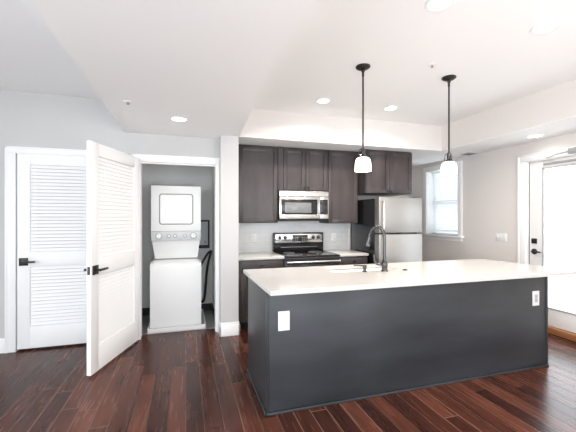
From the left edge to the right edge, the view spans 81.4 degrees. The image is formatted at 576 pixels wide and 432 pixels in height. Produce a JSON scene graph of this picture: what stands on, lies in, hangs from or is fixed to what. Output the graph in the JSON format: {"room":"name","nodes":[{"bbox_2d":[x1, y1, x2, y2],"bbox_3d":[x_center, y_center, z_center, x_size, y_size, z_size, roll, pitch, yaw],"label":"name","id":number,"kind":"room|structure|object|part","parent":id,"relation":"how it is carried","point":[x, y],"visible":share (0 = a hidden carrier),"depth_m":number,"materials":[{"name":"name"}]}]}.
{"room":"kitchen","nodes":[
{"label":"kitchen","id":0,"kind":"room"},
{"bbox_2d":[0,90,218,338],"bbox_3d":[-2.568,0.045,3.596,3.592,2.690,0.120,0,0,-17],"label":"wall","id":1,"kind":"structure","parent":0,"point":[27,119],"depth_m":3.58,"materials":[{"name":"grey paint"}]},
{"bbox_2d":[0,338,4,353],"bbox_3d":[-3.578,1.315,3.216,1.438,0.150,0.016,0,0,-17],"label":"baseboard","id":2,"kind":"structure","parent":1,"relation":"attached to","point":[2,340],"depth_m":3.41,"materials":[{"name":"white paint"}]},
{"bbox_2d":[5,146,118,352],"bbox_3d":[-2.402,0.332,3.633,1.057,2.116,0.146,0,0,-17],"label":"door frame","id":3,"kind":"structure","parent":1,"relation":"attached to","point":[11,152],"depth_m":3.43,"materials":[{"name":"white paint"}]},
{"bbox_2d":[17,153,109,349],"bbox_3d":[-2.380,0.355,3.576,0.866,2.030,0.096,0,0,-17],"label":"door","id":4,"kind":"structure","parent":1,"relation":"in","point":[31,332],"depth_m":3.55,"materials":[{"name":"white paint"}]},
{"bbox_3d":[-2.739,0.465,3.470,0.080,0.080,0.009,0,0,-17],"label":"handle","id":5,"kind":"part","parent":4,"relation":"part of","materials":[{"name":"brown metal"}]},
{"bbox_3d":[-2.682,0.465,3.459,0.127,0.022,0.048,0,0,-17],"label":"lever","id":6,"kind":"part","parent":4,"relation":"part of","materials":[{"name":"brown metal"}]},
{"bbox_3d":[-2.392,-0.090,3.600,0.632,0.907,0.018,0,0,-17],"label":"louver panel","id":7,"kind":"part","parent":4,"relation":"part of","materials":[{"name":"white paint"}]},
{"bbox_3d":[-2.392,0.830,3.600,0.632,0.617,0.018,0,0,-17],"label":"louver panel","id":8,"kind":"part","parent":4,"relation":"part of","materials":[{"name":"white paint"}]},
{"bbox_2d":[84,140,140,375],"bbox_3d":[-1.702,0.355,3.331,0.152,2.030,0.897,0,0,2],"label":"door","id":9,"kind":"structure","parent":1,"relation":"in","point":[113,323],"depth_m":3.22,"materials":[{"name":"white paint"}]},
{"bbox_3d":[-1.690,0.465,2.942,0.009,0.080,0.080,0,0,2],"label":"handle","id":10,"kind":"part","parent":9,"relation":"part of","materials":[{"name":"brown metal"}]},
{"bbox_3d":[-1.661,0.465,2.993,0.048,0.022,0.127,0,0,2],"label":"lever","id":11,"kind":"part","parent":9,"relation":"part of","materials":[{"name":"brown metal"}]},
{"bbox_3d":[-1.700,-0.090,3.327,0.016,0.910,0.661,0,0,2],"label":"louver panel","id":12,"kind":"part","parent":9,"relation":"part of","materials":[{"name":"white paint"}]},
{"bbox_3d":[-1.700,0.830,3.327,0.019,0.617,0.661,0,0,2],"label":"louver panel","id":13,"kind":"part","parent":9,"relation":"part of","materials":[{"name":"white paint"}]},
{"bbox_2d":[130,154,218,339],"bbox_3d":[-1.319,0.340,3.970,0.981,2.101,0.156,0,0,-17],"label":"door frame","id":14,"kind":"structure","parent":1,"relation":"attached to","point":[144,158],"depth_m":3.97,"materials":[{"name":"white paint"}]},
{"bbox_2d":[31,164,214,321],"bbox_3d":[-2.005,0.220,4.328,2.499,2.340,0.950,0,0,-17],"label":"wall","id":15,"kind":"structure","parent":0,"point":[203,177],"depth_m":4.80,"materials":[{"name":"paint"}]},
{"bbox_2d":[142,303,214,319],"bbox_3d":[-1.475,1.335,4.453,0.985,0.101,0.860,0,0,-17],"label":"baseboard","id":16,"kind":"structure","parent":15,"relation":"attached to","point":[207,306],"depth_m":4.84,"materials":[{"name":"black plastic"}]},
{"bbox_2d":[199,220,209,247],"bbox_3d":[-1.262,0.253,4.945,0.201,0.415,0.045,0,0,-17],"label":"outlet box","id":17,"kind":"object","parent":15,"relation":"attached to","point":[204,242],"visible":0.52,"depth_m":4.96,"materials":[{"name":"black plastic"}]},
{"bbox_2d":[201,250,209,265],"bbox_3d":[-1.261,0.694,4.893,0.292,0.414,0.061,0,0,-31],"label":"hose","id":18,"kind":"object","parent":15,"relation":"attached to","point":[208,252],"visible":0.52,"depth_m":4.91,"materials":[{"name":"black plastic"}]},
{"bbox_2d":[201,250,211,302],"bbox_3d":[-1.228,0.871,4.896,0.239,0.772,0.054,0,0,-17],"label":"hose","id":19,"kind":"object","parent":15,"relation":"attached to","point":[210,253],"visible":0.84,"depth_m":4.90,"materials":[{"name":"black plastic"}]},
{"bbox_2d":[219,135,238,322],"bbox_3d":[-0.789,0.220,4.273,0.207,2.340,0.726,0,0,-17],"label":"wall","id":20,"kind":"structure","parent":0,"point":[228,145],"depth_m":3.92,"materials":[{"name":"grey paint"}]},
{"bbox_2d":[218,320,239,336],"bbox_3d":[-0.702,1.312,3.988,0.239,0.155,0.162,0,0,-17],"label":"baseboard","id":21,"kind":"structure","parent":20,"relation":"attached to","point":[231,328],"depth_m":3.91,"materials":[{"name":"white paint"}]},
{"bbox_2d":[0,0,575,167],"bbox_3d":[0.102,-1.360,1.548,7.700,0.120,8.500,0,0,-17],"label":"ceiling","id":22,"kind":"structure","parent":0,"point":[493,54],"depth_m":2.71,"materials":[{"name":"white paint"}]},
{"bbox_2d":[123,100,132,104],"bbox_3d":[-1.321,-0.939,2.767,0.076,0.022,0.076,0,0,-17],"label":"sprinkler","id":23,"kind":"object","parent":22,"relation":"attached to","point":[124,101],"visible":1,"depth_m":2.76,"materials":[{"name":"white plastic"}]},
{"bbox_2d":[170,116,187,121],"bbox_3d":[-1.056,-0.947,3.247,0.170,0.006,0.170,0,0,-17],"label":"recessed light","id":24,"kind":"object","parent":22,"relation":"in","point":[174,118],"visible":1,"depth_m":3.25,"materials":[{"name":"white paint"}]},
{"bbox_2d":[316,98,330,103],"bbox_3d":[0.395,-1.297,3.748,0.170,0.006,0.170,0,0,-17],"label":"recessed light","id":25,"kind":"object","parent":22,"relation":"in","point":[321,100],"visible":1,"depth_m":3.73,"materials":[{"name":"white paint"}]},
{"bbox_2d":[355,63,370,171],"bbox_3d":[0.648,-0.848,2.893,0.140,0.904,0.140,0,0,-17],"label":"pendant lamp","id":26,"kind":"object","parent":22,"relation":"hanging from","point":[362,163],"visible":1,"depth_m":2.88,"materials":[{"name":"brown metal"}]},
{"bbox_3d":[0.648,-0.918,2.893,0.015,0.664,0.015,0,0,-17],"label":"rod","id":27,"kind":"part","parent":26,"relation":"part of","materials":[{"name":"brown metal"}]},
{"bbox_3d":[0.648,-0.455,2.893,0.140,0.118,0.140,0,0,-17],"label":"lamp shade","id":28,"kind":"part","parent":26,"relation":"part of","materials":[{"name":"white glass"}]},
{"bbox_2d":[383,106,397,110],"bbox_3d":[1.227,-1.297,4.002,0.170,0.006,0.170,0,0,-17],"label":"recessed light","id":29,"kind":"object","parent":22,"relation":"in","point":[388,108],"visible":1,"depth_m":4.00,"materials":[{"name":"white paint"}]},
{"bbox_2d":[427,63,436,67],"bbox_3d":[1.232,-1.289,2.865,0.076,0.022,0.076,0,0,-17],"label":"sprinkler","id":30,"kind":"object","parent":22,"relation":"attached to","point":[431,65],"visible":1,"depth_m":2.86,"materials":[{"name":"white plastic"}]},
{"bbox_2d":[425,0,454,11],"bbox_3d":[0.923,-1.297,2.035,0.170,0.006,0.170,0,0,-17],"label":"recessed light","id":31,"kind":"object","parent":22,"relation":"in","point":[431,5],"visible":1,"depth_m":2.05,"materials":[{"name":"white paint"}]},
{"bbox_2d":[441,75,456,174],"bbox_3d":[1.499,-0.848,3.120,0.140,0.904,0.140,0,0,-17],"label":"pendant lamp","id":32,"kind":"object","parent":22,"relation":"hanging from","point":[448,167],"visible":1,"depth_m":3.10,"materials":[{"name":"white"}]},
{"bbox_3d":[1.499,-0.918,3.120,0.015,0.664,0.015,0,0,-17],"label":"rod","id":33,"kind":"part","parent":32,"relation":"part of","materials":[{"name":"brown metal"}]},
{"bbox_3d":[1.499,-0.455,3.120,0.140,0.118,0.140,0,0,-17],"label":"lamp shade","id":34,"kind":"part","parent":32,"relation":"part of","materials":[{"name":"white glass"}]},
{"bbox_2d":[459,152,476,154],"bbox_3d":[2.708,-0.945,5.027,0.180,0.010,0.170,0,0,-17],"label":"ceiling vent","id":35,"kind":"object","parent":22,"relation":"in","point":[468,153],"visible":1,"depth_m":5.00,"materials":[{"name":"grey plastic"}]},
{"bbox_2d":[526,134,542,137],"bbox_3d":[2.892,-0.947,3.928,0.170,0.006,0.170,0,0,-17],"label":"recessed light","id":36,"kind":"object","parent":22,"relation":"in","point":[535,135],"visible":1,"depth_m":3.93,"materials":[{"name":"white paint"}]},
{"bbox_2d":[530,20,560,33],"bbox_3d":[1.759,-1.297,2.291,0.170,0.006,0.170,0,0,-17],"label":"recessed light","id":37,"kind":"object","parent":22,"relation":"in","point":[546,26],"visible":1,"depth_m":2.29,"materials":[{"name":"white paint"}]},
{"bbox_2d":[0,310,575,431],"bbox_3d":[0.035,1.448,1.579,7.390,0.124,8.400,0,0,-17],"label":"floor","id":38,"kind":"structure","parent":0,"point":[193,380],"depth_m":2.57,"materials":[{"name":"brown wood"}]},
{"bbox_2d":[147,309,205,333],"bbox_3d":[-1.447,1.357,4.404,0.680,0.058,0.730,0,0,-17],"label":"pan","id":39,"kind":"object","parent":38,"relation":"on","point":[202,325],"visible":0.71,"depth_m":4.07,"materials":[{"name":"white plastic"}]},
{"bbox_2d":[150,185,200,328],"bbox_3d":[-1.461,0.494,4.398,0.600,1.772,0.595,0,0,-17],"label":"dryer","id":40,"kind":"object","parent":39,"relation":"on","point":[175,269],"visible":0.98,"depth_m":4.17,"materials":[{"name":"white metal"}]},
{"bbox_2d":[150,256,200,328],"bbox_3d":[-1.461,0.943,4.398,0.600,0.805,0.595,0,0,-17],"label":"washer","id":41,"kind":"object","parent":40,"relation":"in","point":[175,282],"depth_m":4.12,"materials":[{"name":"white metal"}]},
{"bbox_3d":[-1.405,-0.098,4.217,0.388,0.368,0.015,0,0,-17],"label":"dryer door","id":42,"kind":"part","parent":40,"relation":"part of","materials":[{"name":"white metal"}]},
{"bbox_3d":[-1.477,0.238,4.451,0.596,0.119,0.484,0,0,-17],"label":"control panel","id":43,"kind":"part","parent":40,"relation":"part of","materials":[{"name":"grey plastic"}]},
{"bbox_2d":[239,259,283,328],"bbox_3d":[-0.409,0.959,4.422,0.565,0.862,0.654,0,0,-17],"label":"base cabinet","id":44,"kind":"object","parent":38,"relation":"on","point":[270,263],"visible":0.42,"depth_m":4.09,"materials":[{"name":"brown wood"}]},
{"bbox_3d":[-0.314,0.990,4.150,0.531,0.585,0.020,0,0,-17],"label":"door","id":45,"kind":"part","parent":44,"relation":"part of","materials":[{"name":"brown wood"}]},
{"bbox_2d":[239,252,283,260],"bbox_3d":[-0.417,0.510,4.423,0.584,0.031,0.633,0,0,-17],"label":"countertop","id":46,"kind":"structure","parent":44,"relation":"on","point":[242,255],"depth_m":4.20,"materials":[{"name":"white stone"}]},
{"bbox_3d":[-0.314,0.618,4.150,0.537,0.145,0.020,0,0,-17],"label":"drawer","id":47,"kind":"part","parent":44,"relation":"part of","materials":[{"name":"brown wood"}]},
{"bbox_2d":[273,232,340,267],"bbox_3d":[0.241,0.807,4.589,0.764,1.165,0.685,0,0,-17],"label":"range","id":48,"kind":"object","parent":38,"relation":"on","point":[298,249],"visible":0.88,"depth_m":4.75,"materials":[{"name":"black metal"}]},
{"bbox_3d":[0.164,0.306,4.842,0.716,0.124,0.012,0,0,-17],"label":"control panel","id":49,"kind":"part","parent":48,"relation":"part of","materials":[{"name":"metal"}]},
{"bbox_2d":[274,251,339,257],"bbox_3d":[0.241,0.507,4.589,0.764,0.021,0.565,0,0,-17],"label":"cooktop","id":50,"kind":"object","parent":48,"relation":"in","point":[287,254],"depth_m":4.45,"materials":[{"name":"black ceramic"}]},
{"bbox_3d":[0.322,0.862,4.323,0.752,0.616,0.030,0,0,-17],"label":"oven door","id":51,"kind":"part","parent":48,"relation":"part of","materials":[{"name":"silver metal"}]},
{"bbox_3d":[0.334,0.578,4.286,0.736,0.044,0.052,0,0,-17],"label":"handle","id":52,"kind":"part","parent":48,"relation":"part of","materials":[{"name":"metal"}]},
{"bbox_2d":[340,256,366,264],"bbox_3d":[0.801,0.959,4.792,0.413,0.862,0.654,0,0,-17],"label":"base cabinet","id":53,"kind":"object","parent":38,"relation":"on","point":[348,260],"visible":0.2,"depth_m":4.51,"materials":[{"name":"brown wood"}]},
{"bbox_2d":[323,249,368,256],"bbox_3d":[0.803,0.510,4.796,0.422,0.031,0.633,0,0,-17],"label":"countertop","id":54,"kind":"structure","parent":53,"relation":"on","point":[342,252],"depth_m":4.67,"materials":[{"name":"white stone"}]},
{"bbox_2d":[351,197,421,263],"bbox_3d":[1.417,0.558,4.861,0.682,1.663,0.863,0,0,-17],"label":"refrigerator","id":55,"kind":"object","parent":38,"relation":"on","point":[400,218],"visible":0.45,"depth_m":4.54,"materials":[{"name":"silver metal"}]},
{"bbox_3d":[1.250,-0.010,4.396,0.026,0.424,0.070,0,0,-17],"label":"handle","id":56,"kind":"part","parent":55,"relation":"part of","materials":[{"name":"metal"}]},
{"bbox_3d":[1.508,0.760,4.563,0.682,1.060,0.114,0,0,-17],"label":"door","id":57,"kind":"part","parent":55,"relation":"part of","materials":[{"name":"metal"}]},
{"bbox_3d":[1.508,-0.025,4.563,0.682,0.479,0.114,0,0,-17],"label":"freezer door","id":58,"kind":"part","parent":55,"relation":"part of","materials":[{"name":"metal"}]},
{"bbox_2d":[247,268,548,416],"bbox_3d":[1.028,0.953,3.087,2.712,0.874,0.758,0,0,-17],"label":"kitchen island","id":59,"kind":"object","parent":38,"relation":"on","point":[338,347],"visible":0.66,"depth_m":2.65,"materials":[{"name":"dark grey painted wood"}]},
{"bbox_3d":[-0.253,0.943,2.699,0.012,0.854,0.711,0,0,-17],"label":"panel","id":60,"kind":"part","parent":59,"relation":"part of","materials":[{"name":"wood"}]},
{"bbox_3d":[-0.147,0.953,2.352,0.017,0.874,0.027,0,0,-17],"label":"corner trim","id":61,"kind":"part","parent":59,"relation":"part of","materials":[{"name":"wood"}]},
{"bbox_2d":[278,311,289,330],"bbox_3d":[-0.028,0.737,2.375,0.085,0.138,0.009,0,0,-17],"label":"wall outlet","id":62,"kind":"object","parent":59,"relation":"attached to","point":[283,316],"visible":1,"depth_m":2.37,"materials":[{"name":"white plastic"}]},
{"bbox_2d":[281,314,286,319],"bbox_3d":[-0.027,0.709,2.373,0.043,0.043,0.003,0,0,-17],"label":"socket","id":63,"kind":"object","parent":62,"relation":"attached to","point":[283,316],"depth_m":2.37,"materials":[{"name":"white plastic"}]},
{"bbox_3d":[1.031,1.381,3.077,2.712,0.018,0.738,0,0,-17],"label":"molding","id":64,"kind":"part","parent":59,"relation":"part of","materials":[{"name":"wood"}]},
{"bbox_2d":[243,259,575,295],"bbox_3d":[1.123,0.499,3.052,2.917,0.030,0.970,0,0,-17],"label":"island countertop","id":65,"kind":"structure","parent":59,"relation":"on","point":[313,279],"depth_m":2.77,"materials":[{"name":"white stone"}]},
{"bbox_2d":[331,267,381,272],"bbox_3d":[0.671,0.600,3.165,0.705,0.170,0.370,0,0,-17],"label":"sink","id":66,"kind":"object","parent":65,"relation":"in","point":[377,268],"visible":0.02,"depth_m":3.32,"materials":[{"name":"metal"}]},
{"bbox_2d":[354,265,366,271],"bbox_3d":[0.641,0.454,2.967,0.117,0.060,0.042,0,0,20],"label":"soap dispenser","id":67,"kind":"object","parent":65,"relation":"on","point":[364,266],"visible":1,"depth_m":2.94,"materials":[{"name":"silver metal"}]},
{"bbox_2d":[365,225,387,271],"bbox_3d":[0.788,0.279,3.017,0.218,0.410,0.096,0,0,32],"label":"kitchen faucet","id":68,"kind":"object","parent":65,"relation":"on","point":[384,264],"visible":1,"depth_m":2.98,"materials":[{"name":"silver metal"}]},
{"bbox_3d":[0.804,0.239,3.028,0.170,0.330,0.027,0,0,35],"label":"spout","id":69,"kind":"part","parent":68,"relation":"part of","materials":[{"name":"silver metal"}]},
{"bbox_3d":[0.810,0.384,2.985,0.104,0.102,0.025,0,0,-4],"label":"lever handle","id":70,"kind":"part","parent":68,"relation":"part of","materials":[{"name":"silver metal"}]},
{"bbox_2d":[532,291,538,305],"bbox_3d":[2.281,0.748,3.081,0.082,0.135,0.010,0,0,-17],"label":"wall outlet","id":71,"kind":"object","parent":59,"relation":"attached to","point":[535,294],"visible":1,"depth_m":3.07,"materials":[{"name":"white plastic"}]},
{"bbox_3d":[2.413,0.953,3.136,0.025,0.874,0.027,0,0,-17],"label":"corner trim","id":72,"kind":"part","parent":59,"relation":"part of","materials":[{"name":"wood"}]},
{"bbox_2d":[548,325,575,341],"bbox_3d":[3.294,1.355,3.879,0.270,0.070,0.940,0,0,-17],"label":"threshold","id":73,"kind":"object","parent":38,"relation":"on","point":[559,332],"visible":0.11,"depth_m":3.87,"materials":[{"name":"brown wood"}]},
{"bbox_2d":[239,196,391,251],"bbox_3d":[0.305,0.045,5.463,2.581,2.690,0.931,0,0,-17],"label":"wall","id":74,"kind":"structure","parent":0,"point":[264,231],"depth_m":4.89,"materials":[{"name":"grey tile"}]},
{"bbox_2d":[251,234,256,241],"bbox_3d":[-0.484,0.295,4.730,0.085,0.118,0.009,0,0,-17],"label":"wall outlet","id":75,"kind":"object","parent":74,"relation":"attached to","point":[253,236],"visible":1,"depth_m":4.73,"materials":[{"name":"white plastic"}]},
{"bbox_2d":[239,144,277,222],"bbox_3d":[-0.458,-0.433,4.559,0.584,1.027,0.364,0,0,-17],"label":"upper cabinet","id":76,"kind":"object","parent":74,"relation":"attached to","point":[258,165],"visible":0.87,"depth_m":4.43,"materials":[{"name":"brown wood"}]},
{"bbox_2d":[278,147,327,191],"bbox_3d":[0.171,-0.656,4.751,0.726,0.582,0.364,0,0,-17],"label":"upper cabinet","id":77,"kind":"object","parent":74,"relation":"attached to","point":[299,169],"visible":0.95,"depth_m":4.60,"materials":[{"name":"brown wood"}]},
{"bbox_3d":[0.090,-0.648,4.577,0.320,0.557,0.020,0,0,-17],"label":"door","id":78,"kind":"part","parent":77,"relation":"part of","materials":[{"name":"brown wood"}]},
{"bbox_2d":[278,190,328,220],"bbox_3d":[0.176,-0.150,4.720,0.712,0.410,0.419,0,0,-17],"label":"microwave","id":79,"kind":"object","parent":77,"relation":"attached to","point":[292,205],"visible":0.95,"depth_m":4.55,"materials":[{"name":"silver metal"}]},
{"bbox_3d":[0.155,-0.123,4.547,0.572,0.302,0.025,0,0,-17],"label":"door","id":80,"kind":"part","parent":79,"relation":"part of","materials":[{"name":"metal"}]},
{"bbox_3d":[0.222,-0.316,4.569,0.712,0.075,0.022,0,0,-17],"label":"vent panel","id":81,"kind":"part","parent":79,"relation":"part of","materials":[{"name":"metal"}]},
{"bbox_3d":[0.497,-0.123,4.652,0.137,0.302,0.025,0,0,-17],"label":"control panel","id":82,"kind":"part","parent":79,"relation":"part of","materials":[{"name":"metal"}]},
{"bbox_3d":[0.402,-0.648,4.672,0.321,0.557,0.020,0,0,-17],"label":"door","id":83,"kind":"part","parent":77,"relation":"part of","materials":[{"name":"brown wood"}]},
{"bbox_2d":[331,233,335,240],"bbox_3d":[0.697,0.305,5.091,0.078,0.122,0.009,0,0,-17],"label":"wall outlet","id":84,"kind":"object","parent":74,"relation":"attached to","point":[333,235],"visible":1,"depth_m":5.09,"materials":[{"name":"white plastic"}]},
{"bbox_2d":[319,150,357,222],"bbox_3d":[0.741,-0.428,4.941,0.468,1.037,0.335,0,0,-17],"label":"upper cabinet","id":85,"kind":"object","parent":74,"relation":"attached to","point":[342,176],"visible":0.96,"depth_m":4.79,"materials":[{"name":"brown wood"}]},
{"bbox_2d":[392,194,408,197],"bbox_3d":[1.971,0.045,6.512,1.220,2.690,0.100,0,0,-17],"label":"wall","id":86,"kind":"structure","parent":0,"point":[408,194],"depth_m":6.54,"materials":[{"name":"white paint"}]},
{"bbox_2d":[239,79,575,150],"bbox_3d":[1.851,-1.127,2.135,3.591,0.346,8.400,0,0,-17],"label":"ceiling soffit","id":87,"kind":"structure","parent":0,"point":[261,123],"depth_m":4.18,"materials":[{"name":"white paint"}]},
{"bbox_2d":[357,149,411,195],"bbox_3d":[1.377,-0.641,5.018,0.760,0.612,0.559,0,0,-17],"label":"upper cabinet","id":88,"kind":"object","parent":87,"relation":"attached to","point":[390,174],"visible":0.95,"depth_m":4.79,"materials":[{"name":"brown wood"}]},
{"bbox_3d":[1.267,-0.633,4.733,0.372,0.587,0.020,0,0,-17],"label":"door","id":89,"kind":"part","parent":88,"relation":"part of","materials":[{"name":"brown wood"}]},
{"bbox_3d":[1.628,-0.633,4.843,0.372,0.587,0.020,0,0,-17],"label":"door","id":90,"kind":"part","parent":88,"relation":"part of","materials":[{"name":"brown wood"}]},
{"bbox_2d":[409,132,575,262],"bbox_3d":[3.678,0.045,2.642,0.200,2.690,8.500,0,0,-17],"label":"wall","id":91,"kind":"structure","parent":0,"point":[490,177],"depth_m":4.86,"materials":[{"name":"white paint"}]},
{"bbox_2d":[422,161,463,241],"bbox_3d":[2.699,-0.252,5.746,0.255,1.283,0.956,0,0,-17],"label":"window","id":92,"kind":"structure","parent":91,"relation":"in","point":[427,172],"depth_m":5.99,"materials":[{"name":"white paint"}]},
{"bbox_3d":[2.652,0.319,5.732,0.155,0.028,0.956,0,0,-17],"label":"sill","id":93,"kind":"part","parent":92,"relation":"part of","materials":[{"name":"white paint"}]},
{"bbox_2d":[432,168,457,234],"bbox_3d":[2.747,-0.259,5.761,0.056,1.108,0.728,0,0,-17],"label":"window blind","id":94,"kind":"object","parent":92,"relation":"attached to","point":[445,187],"visible":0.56,"depth_m":5.81,"materials":[{"name":"white"}]},
{"bbox_3d":[2.747,0.286,5.761,0.035,0.018,0.724,0,0,-17],"label":"rail","id":95,"kind":"part","parent":94,"relation":"part of","materials":[{"name":"white"}]},
{"bbox_3d":[2.793,-0.247,5.519,0.003,1.075,0.003,0,0,6],"label":"ladder cord","id":96,"kind":"part","parent":94,"relation":"part of","materials":[{"name":"white fabric"}]},
{"bbox_2d":[495,233,506,241],"bbox_3d":[2.954,0.282,4.648,0.010,0.115,0.176,0,0,-17],"label":"light switch","id":97,"kind":"object","parent":91,"relation":"attached to","point":[502,237],"visible":1,"depth_m":4.64,"materials":[{"name":"white plastic"}]},
{"bbox_2d":[517,146,575,263],"bbox_3d":[3.285,0.297,3.876,0.230,2.185,1.154,0,0,-17],"label":"door frame","id":98,"kind":"structure","parent":91,"relation":"attached to","point":[523,161],"depth_m":4.31,"materials":[{"name":"white paint"}]},
{"bbox_2d":[529,147,575,332],"bbox_3d":[3.188,0.270,3.853,0.167,2.090,0.921,0,0,-17],"label":"door","id":99,"kind":"structure","parent":91,"relation":"in","point":[565,320],"depth_m":4.15,"materials":[{"name":"white paint"}]},
{"bbox_3d":[3.232,-0.646,3.823,0.012,0.028,0.620,0,0,-17],"label":"slide rail","id":100,"kind":"part","parent":99,"relation":"part of","materials":[{"name":"grey metal"}]},
{"label":"outside","id":101,"kind":"structure","parent":0,"visible":0},
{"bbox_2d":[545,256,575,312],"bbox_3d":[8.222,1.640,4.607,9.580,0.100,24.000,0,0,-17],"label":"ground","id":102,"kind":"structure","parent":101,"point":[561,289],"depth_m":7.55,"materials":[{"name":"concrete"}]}
]}

